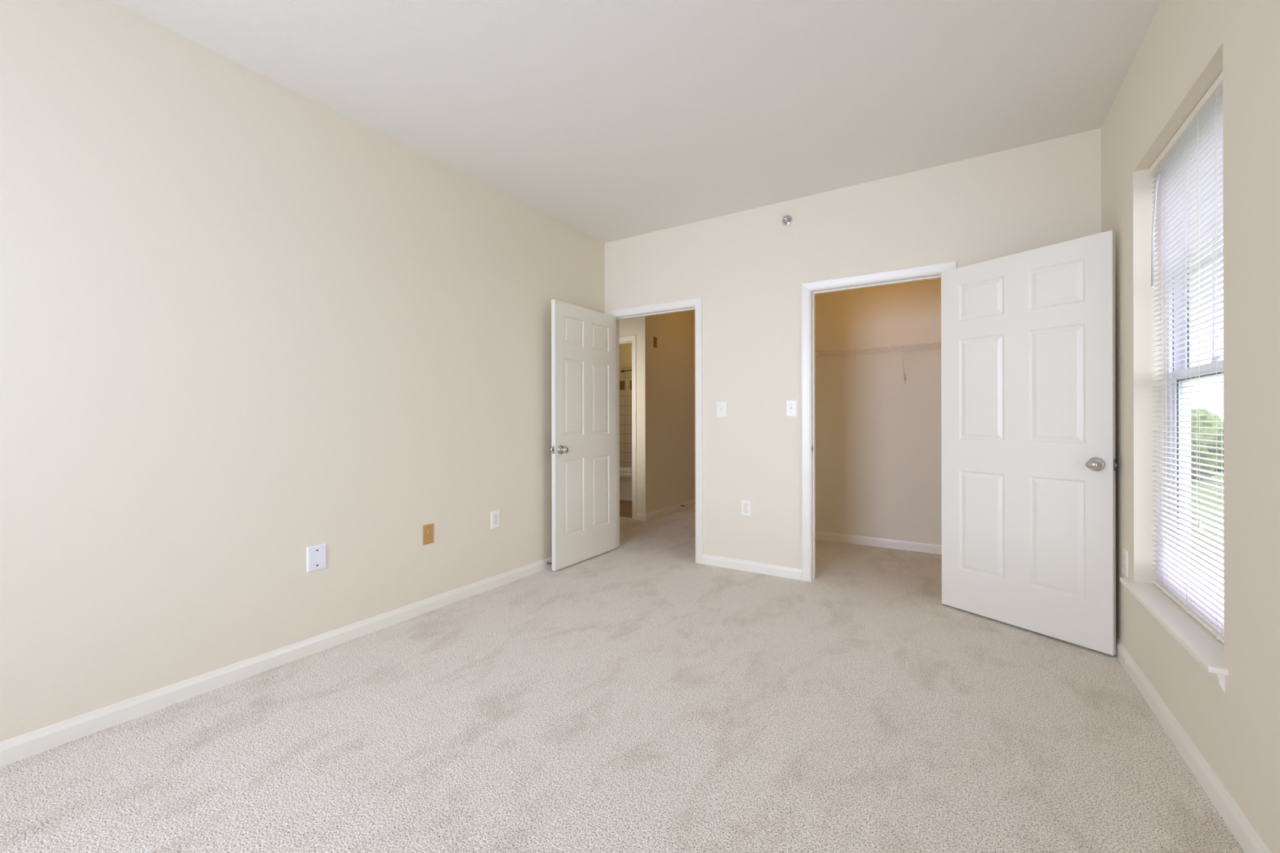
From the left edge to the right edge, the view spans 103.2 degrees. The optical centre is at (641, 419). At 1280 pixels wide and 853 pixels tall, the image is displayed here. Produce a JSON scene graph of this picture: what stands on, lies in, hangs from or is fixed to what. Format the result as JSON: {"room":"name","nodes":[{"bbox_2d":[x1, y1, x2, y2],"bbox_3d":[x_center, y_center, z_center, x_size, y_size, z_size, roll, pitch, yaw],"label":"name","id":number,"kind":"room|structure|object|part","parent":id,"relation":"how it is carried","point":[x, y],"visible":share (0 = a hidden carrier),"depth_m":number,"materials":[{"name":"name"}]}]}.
{"room":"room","nodes":[
{"label":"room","id":0,"kind":"room"},
{"bbox_2d":[0,0,604,742],"bbox_3d":[-1.917,-0.162,2.138,0.120,2.823,5.767,0,0,32],"label":"wall","id":1,"kind":"structure","parent":0,"point":[247,325],"depth_m":2.20,"materials":[{"name":"paint"}]},
{"bbox_2d":[0,556,551,767],"bbox_3d":[-1.805,1.110,2.187,0.012,0.078,5.567,0,0,32],"label":"baseboard","id":2,"kind":"structure","parent":1,"relation":"attached to","point":[25,745],"depth_m":2.18,"materials":[{"name":"white paint"}]},
{"bbox_2d":[306,542,326,572],"bbox_3d":[-1.604,0.685,2.510,0.008,0.125,0.091,0,0,32],"label":"blank wall plate","id":3,"kind":"object","parent":1,"relation":"attached to","point":[316,554],"visible":1,"depth_m":2.51,"materials":[{"name":"white plastic"}]},
{"bbox_2d":[422,523,433,545],"bbox_3d":[-1.270,0.687,3.033,0.014,0.117,0.074,0,0,32],"label":"cable wall plate","id":4,"kind":"object","parent":1,"relation":"attached to","point":[428,530],"visible":1,"depth_m":3.03,"materials":[{"name":"gold plastic"}]},
{"bbox_2d":[490,509,500,528],"bbox_3d":[-0.995,0.685,3.473,0.008,0.121,0.079,0,0,32],"label":"wall outlet","id":5,"kind":"object","parent":1,"relation":"attached to","point":[495,515],"visible":1,"depth_m":3.47,"materials":[{"name":"white plastic"}]},
{"bbox_2d":[549,299,616,570],"bbox_3d":[-0.448,0.117,4.140,0.163,2.032,0.813,0,0,32],"label":"door","id":6,"kind":"structure","parent":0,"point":[583,449],"depth_m":4.07,"materials":[{"name":"white paint"}]},
{"bbox_3d":[-0.574,0.230,3.825,0.040,0.053,0.053,0,0,32],"label":"knob","id":7,"kind":"part","parent":6,"relation":"part of","materials":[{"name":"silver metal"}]},
{"bbox_2d":[0,500,1244,852],"bbox_3d":[-0.227,1.194,3.812,6.141,0.104,10.400,0,0,32],"label":"floor","id":8,"kind":"structure","parent":0,"point":[638,695],"depth_m":1.82,"materials":[{"name":"carpet"}]},
{"bbox_2d":[619,466,631,502],"bbox_3d":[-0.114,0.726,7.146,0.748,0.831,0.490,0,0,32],"label":"bathtub","id":9,"kind":"object","parent":8,"relation":"on","point":[625,472],"visible":0.23,"depth_m":7.09,"materials":[{"name":"beige ceramic"}]},
{"bbox_3d":[-0.208,0.715,7.206,0.524,0.018,0.384,0,0,32],"label":"seat","id":10,"kind":"part","parent":9,"relation":"part of","materials":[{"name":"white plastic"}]},
{"bbox_3d":[-0.208,0.690,7.206,0.524,0.024,0.384,0,0,32],"label":"lid","id":11,"kind":"part","parent":9,"relation":"part of","materials":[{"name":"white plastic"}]},
{"bbox_2d":[619,342,631,364],"bbox_3d":[0.049,-0.166,8.072,1.660,2.823,0.100,0,0,32],"label":"wall","id":12,"kind":"structure","parent":0,"point":[625,349],"depth_m":8.20,"materials":[{"name":"paint"}]},
{"bbox_2d":[619,363,631,466],"bbox_3d":[0.020,0.121,8.025,1.460,2.050,0.010,0,0,32],"label":"wall tile","id":13,"kind":"structure","parent":12,"relation":"attached to","point":[625,396],"depth_m":8.19,"materials":[{"name":"beige tile"}]},
{"bbox_2d":[619,380,631,390],"bbox_3d":[0.114,-0.552,7.957,1.095,0.150,0.003,0,0,32],"label":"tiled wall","id":14,"kind":"structure","parent":13,"relation":"attached to","point":[622,382],"depth_m":8.22,"materials":[{"name":"tile"}]},
{"bbox_2d":[618,315,650,513],"bbox_3d":[-0.843,-0.164,6.370,2.170,2.823,0.110,0,0,32],"label":"wall","id":15,"kind":"structure","parent":0,"point":[640,326],"depth_m":5.78,"materials":[{"name":"paint"}]},
{"bbox_2d":[619,334,636,519],"bbox_3d":[-0.414,0.091,6.089,0.909,2.110,0.128,0,0,32],"label":"door frame","id":16,"kind":"structure","parent":15,"relation":"attached to","point":[628,339],"depth_m":5.81,"materials":[{"name":"white paint"}]},
{"bbox_2d":[635,512,646,520],"bbox_3d":[-0.001,1.106,5.767,0.130,0.078,0.012,0,0,32],"label":"baseboard","id":17,"kind":"structure","parent":15,"relation":"attached to","point":[642,517],"depth_m":5.76,"materials":[{"name":"white paint"}]},
{"bbox_2d":[110,0,1161,243],"bbox_3d":[-0.232,-1.627,3.812,6.141,0.100,10.400,0,0,32],"label":"ceiling","id":18,"kind":"structure","parent":0,"point":[610,120],"depth_m":2.35,"materials":[{"name":"paint"}]},
{"bbox_2d":[649,310,695,511],"bbox_3d":[0.914,-0.168,7.223,0.110,2.823,3.210,0,0,32],"label":"wall","id":19,"kind":"structure","parent":0,"point":[673,376],"depth_m":6.29,"materials":[{"name":"paint"}]},
{"bbox_2d":[653,336,657,347],"bbox_3d":[0.164,-0.900,5.928,0.009,0.125,0.076,0,0,32],"label":"wall plate","id":20,"kind":"object","parent":19,"relation":"attached to","point":[655,339],"visible":1,"depth_m":5.92,"materials":[{"name":"brown plastic"}]},
{"bbox_2d":[646,498,695,520],"bbox_3d":[0.939,1.105,7.144,0.012,0.078,3.320,0,0,32],"label":"baseboard","id":21,"kind":"structure","parent":19,"relation":"attached to","point":[672,508],"depth_m":6.20,"materials":[{"name":"white paint"}]},
{"bbox_2d":[604,128,1101,568],"bbox_3d":[1.152,-0.168,3.678,3.663,2.823,0.115,0,0,32],"label":"wall","id":22,"kind":"structure","parent":0,"point":[748,268],"depth_m":3.67,"materials":[{"name":"paint"}]},
{"bbox_2d":[604,297,702,564],"bbox_3d":[0.117,0.090,4.332,0.945,2.110,0.150,0,0,32],"label":"door frame","id":23,"kind":"structure","parent":22,"relation":"attached to","point":[695,304],"depth_m":4.05,"materials":[{"name":"white paint"}]},
{"bbox_2d":[716,401,726,417],"bbox_3d":[0.617,-0.077,3.937,0.081,0.122,0.018,0,0,32],"label":"light switch","id":24,"kind":"object","parent":22,"relation":"attached to","point":[721,406],"visible":1,"depth_m":3.94,"materials":[{"name":"white plastic"}]},
{"bbox_2d":[741,500,751,516],"bbox_3d":[0.788,0.673,3.835,0.079,0.121,0.008,0,0,32],"label":"wall outlet","id":25,"kind":"object","parent":22,"relation":"attached to","point":[745,504],"visible":1,"depth_m":3.83,"materials":[{"name":"white plastic"}]},
{"bbox_2d":[702,553,801,580],"bbox_3d":[0.814,1.105,3.817,0.781,0.078,0.012,0,0,32],"label":"baseboard","id":26,"kind":"structure","parent":22,"relation":"attached to","point":[794,573],"depth_m":3.80,"materials":[{"name":"white paint"}]},
{"bbox_2d":[782,214,792,225],"bbox_3d":[1.040,-1.440,3.646,0.074,0.074,0.056,0,0,32],"label":"sprinkler","id":27,"kind":"object","parent":22,"relation":"attached to","point":[787,220],"visible":1,"depth_m":3.66,"materials":[{"name":"silver metal"}]},
{"bbox_2d":[786,400,797,417],"bbox_3d":[1.076,-0.080,3.647,0.081,0.122,0.018,0,0,32],"label":"light switch","id":28,"kind":"object","parent":22,"relation":"attached to","point":[791,405],"visible":1,"depth_m":3.65,"materials":[{"name":"white plastic"}]},
{"bbox_2d":[801,261,956,582],"bbox_3d":[1.567,0.087,3.406,0.936,2.110,0.134,0,0,32],"label":"door frame","id":29,"kind":"structure","parent":22,"relation":"attached to","point":[810,289],"depth_m":3.58,"materials":[{"name":"white paint"}]},
{"bbox_2d":[941,230,1116,655],"bbox_3d":[2.065,0.112,2.780,0.163,2.032,0.826,0,0,-30],"label":"door","id":30,"kind":"structure","parent":22,"relation":"in","point":[1028,464],"depth_m":2.71,"materials":[{"name":"white paint"}]},
{"bbox_3d":[2.182,0.219,2.453,0.040,0.046,0.053,0,0,-31],"label":"knob","id":31,"kind":"part","parent":30,"relation":"part of","materials":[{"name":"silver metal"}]},
{"bbox_3d":[2.266,0.219,2.431,0.025,0.056,0.002,0,0,-31],"label":"latch plate","id":32,"kind":"part","parent":30,"relation":"part of","materials":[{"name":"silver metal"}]},
{"bbox_2d":[814,278,941,544],"bbox_3d":[2.343,-0.171,4.475,2.101,2.823,0.100,0,0,32],"label":"wall","id":33,"kind":"structure","parent":0,"point":[878,435],"depth_m":4.54,"materials":[{"name":"paint"}]},
{"bbox_2d":[814,342,941,383],"bbox_3d":[2.270,-0.465,4.267,1.993,0.308,0.330,0,0,32],"label":"wire shelf","id":34,"kind":"object","parent":33,"relation":"attached to","point":[933,344],"visible":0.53,"depth_m":4.33,"materials":[{"name":"white metal"}]},
{"bbox_2d":[815,530,942,554],"bbox_3d":[2.357,1.102,4.401,2.001,0.078,0.012,0,0,32],"label":"baseboard","id":35,"kind":"structure","parent":33,"relation":"attached to","point":[823,535],"depth_m":4.54,"materials":[{"name":"white paint"}]},
{"bbox_2d":[1101,0,1279,852],"bbox_3d":[1.411,-0.169,0.874,0.170,2.823,7.185,0,0,32],"label":"wall","id":36,"kind":"structure","parent":0,"point":[1186,46],"depth_m":1.45,"materials":[{"name":"paint"}]},
{"bbox_2d":[1122,547,1128,577],"bbox_3d":[2.245,0.665,2.358,0.008,0.121,0.079,0,0,32],"label":"wall outlet","id":37,"kind":"object","parent":36,"relation":"attached to","point":[1125,553],"visible":1,"depth_m":2.34,"materials":[{"name":"white plastic"}]},
{"bbox_2d":[1120,577,1228,692],"bbox_3d":[1.964,0.751,1.845,0.143,0.073,0.980,0,0,32],"label":"window sill","id":38,"kind":"structure","parent":36,"relation":"attached to","point":[1199,643],"depth_m":1.75,"materials":[{"name":"white paint"}]},
{"bbox_2d":[1115,635,1271,852],"bbox_3d":[1.011,1.104,0.408,0.012,0.078,5.567,0,0,32],"label":"baseboard","id":39,"kind":"structure","parent":36,"relation":"attached to","point":[1244,833],"depth_m":1.61,"materials":[{"name":"white paint"}]},
{"bbox_2d":[1166,231,1223,558],"bbox_3d":[2.046,-0.190,1.784,0.065,1.808,0.912,0,0,32],"label":"window","id":40,"kind":"structure","parent":36,"relation":"in","point":[1186,406],"depth_m":2.12,"materials":[{"name":"white plastic"}]},
{"bbox_3d":[2.046,-0.190,1.784,0.065,1.808,0.912,0,0,32],"label":"frame","id":41,"kind":"part","parent":40,"relation":"part of","materials":[{"name":"white plastic"}]},
{"bbox_2d":[1148,71,1223,643],"bbox_3d":[1.972,-0.189,1.832,0.068,1.802,0.896,0,0,32],"label":"window blind","id":42,"kind":"object","parent":40,"relation":"attached to","point":[1188,192],"visible":0.75,"depth_m":1.86,"materials":[{"name":"white plastic"}]},
{"bbox_3d":[2.151,-0.176,2.079,0.029,1.775,0.010,0,0,21],"label":"ladder cord","id":43,"kind":"part","parent":42,"relation":"part of","materials":[{"name":"white fabric"}]},
{"bbox_3d":[1.991,0.701,1.821,0.026,0.014,0.888,0,0,32],"label":"rail","id":44,"kind":"part","parent":42,"relation":"part of","materials":[{"name":"white plastic"}]},
{"bbox_3d":[2.010,-0.176,1.857,0.029,1.775,0.010,0,0,21],"label":"ladder cord","id":45,"kind":"part","parent":42,"relation":"part of","materials":[{"name":"white fabric"}]},
{"bbox_3d":[1.917,-0.343,1.744,0.011,1.440,0.011,0,0,32],"label":"lift cord","id":46,"kind":"part","parent":42,"relation":"part of","materials":[{"name":"white fabric"}]},
{"bbox_3d":[1.870,-0.176,1.635,0.029,1.775,0.010,0,0,21],"label":"ladder cord","id":47,"kind":"part","parent":42,"relation":"part of","materials":[{"name":"white fabric"}]},
{"bbox_3d":[2.037,0.238,1.790,0.027,0.883,0.848,0,0,32],"label":"sash","id":48,"kind":"part","parent":40,"relation":"part of","materials":[{"name":"white plastic"}]},
{"bbox_3d":[2.060,-0.611,1.775,0.023,0.895,0.848,0,0,32],"label":"sash","id":49,"kind":"part","parent":40,"relation":"part of","materials":[{"name":"white plastic"}]},
{"label":"outside","id":50,"kind":"structure","parent":0,"visible":0},
{"bbox_2d":[1191,471,1223,586],"bbox_3d":[68.985,4.356,15.565,220.000,0.300,340.000,0,0,32],"label":"ground","id":51,"kind":"structure","parent":50,"point":[1219,477],"depth_m":24.98,"materials":[{"name":"green plant"}]},
{"bbox_2d":[1190,408,1223,479],"bbox_3d":[37.875,1.717,35.517,5.299,5.291,4.061,0,0,-22],"label":"tree","id":52,"kind":"object","parent":51,"relation":"on","point":[1193,412],"visible":0.21,"depth_m":34.23,"materials":[{"name":"green plant"}]},
{"bbox_2d":[1217,420,1223,471],"bbox_3d":[48.886,2.026,41.543,4.750,5.573,5.492,0,0,-5],"label":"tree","id":53,"kind":"object","parent":51,"relation":"on","point":[1223,420],"visible":0.02,"depth_m":41.49,"materials":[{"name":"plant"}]}
]}

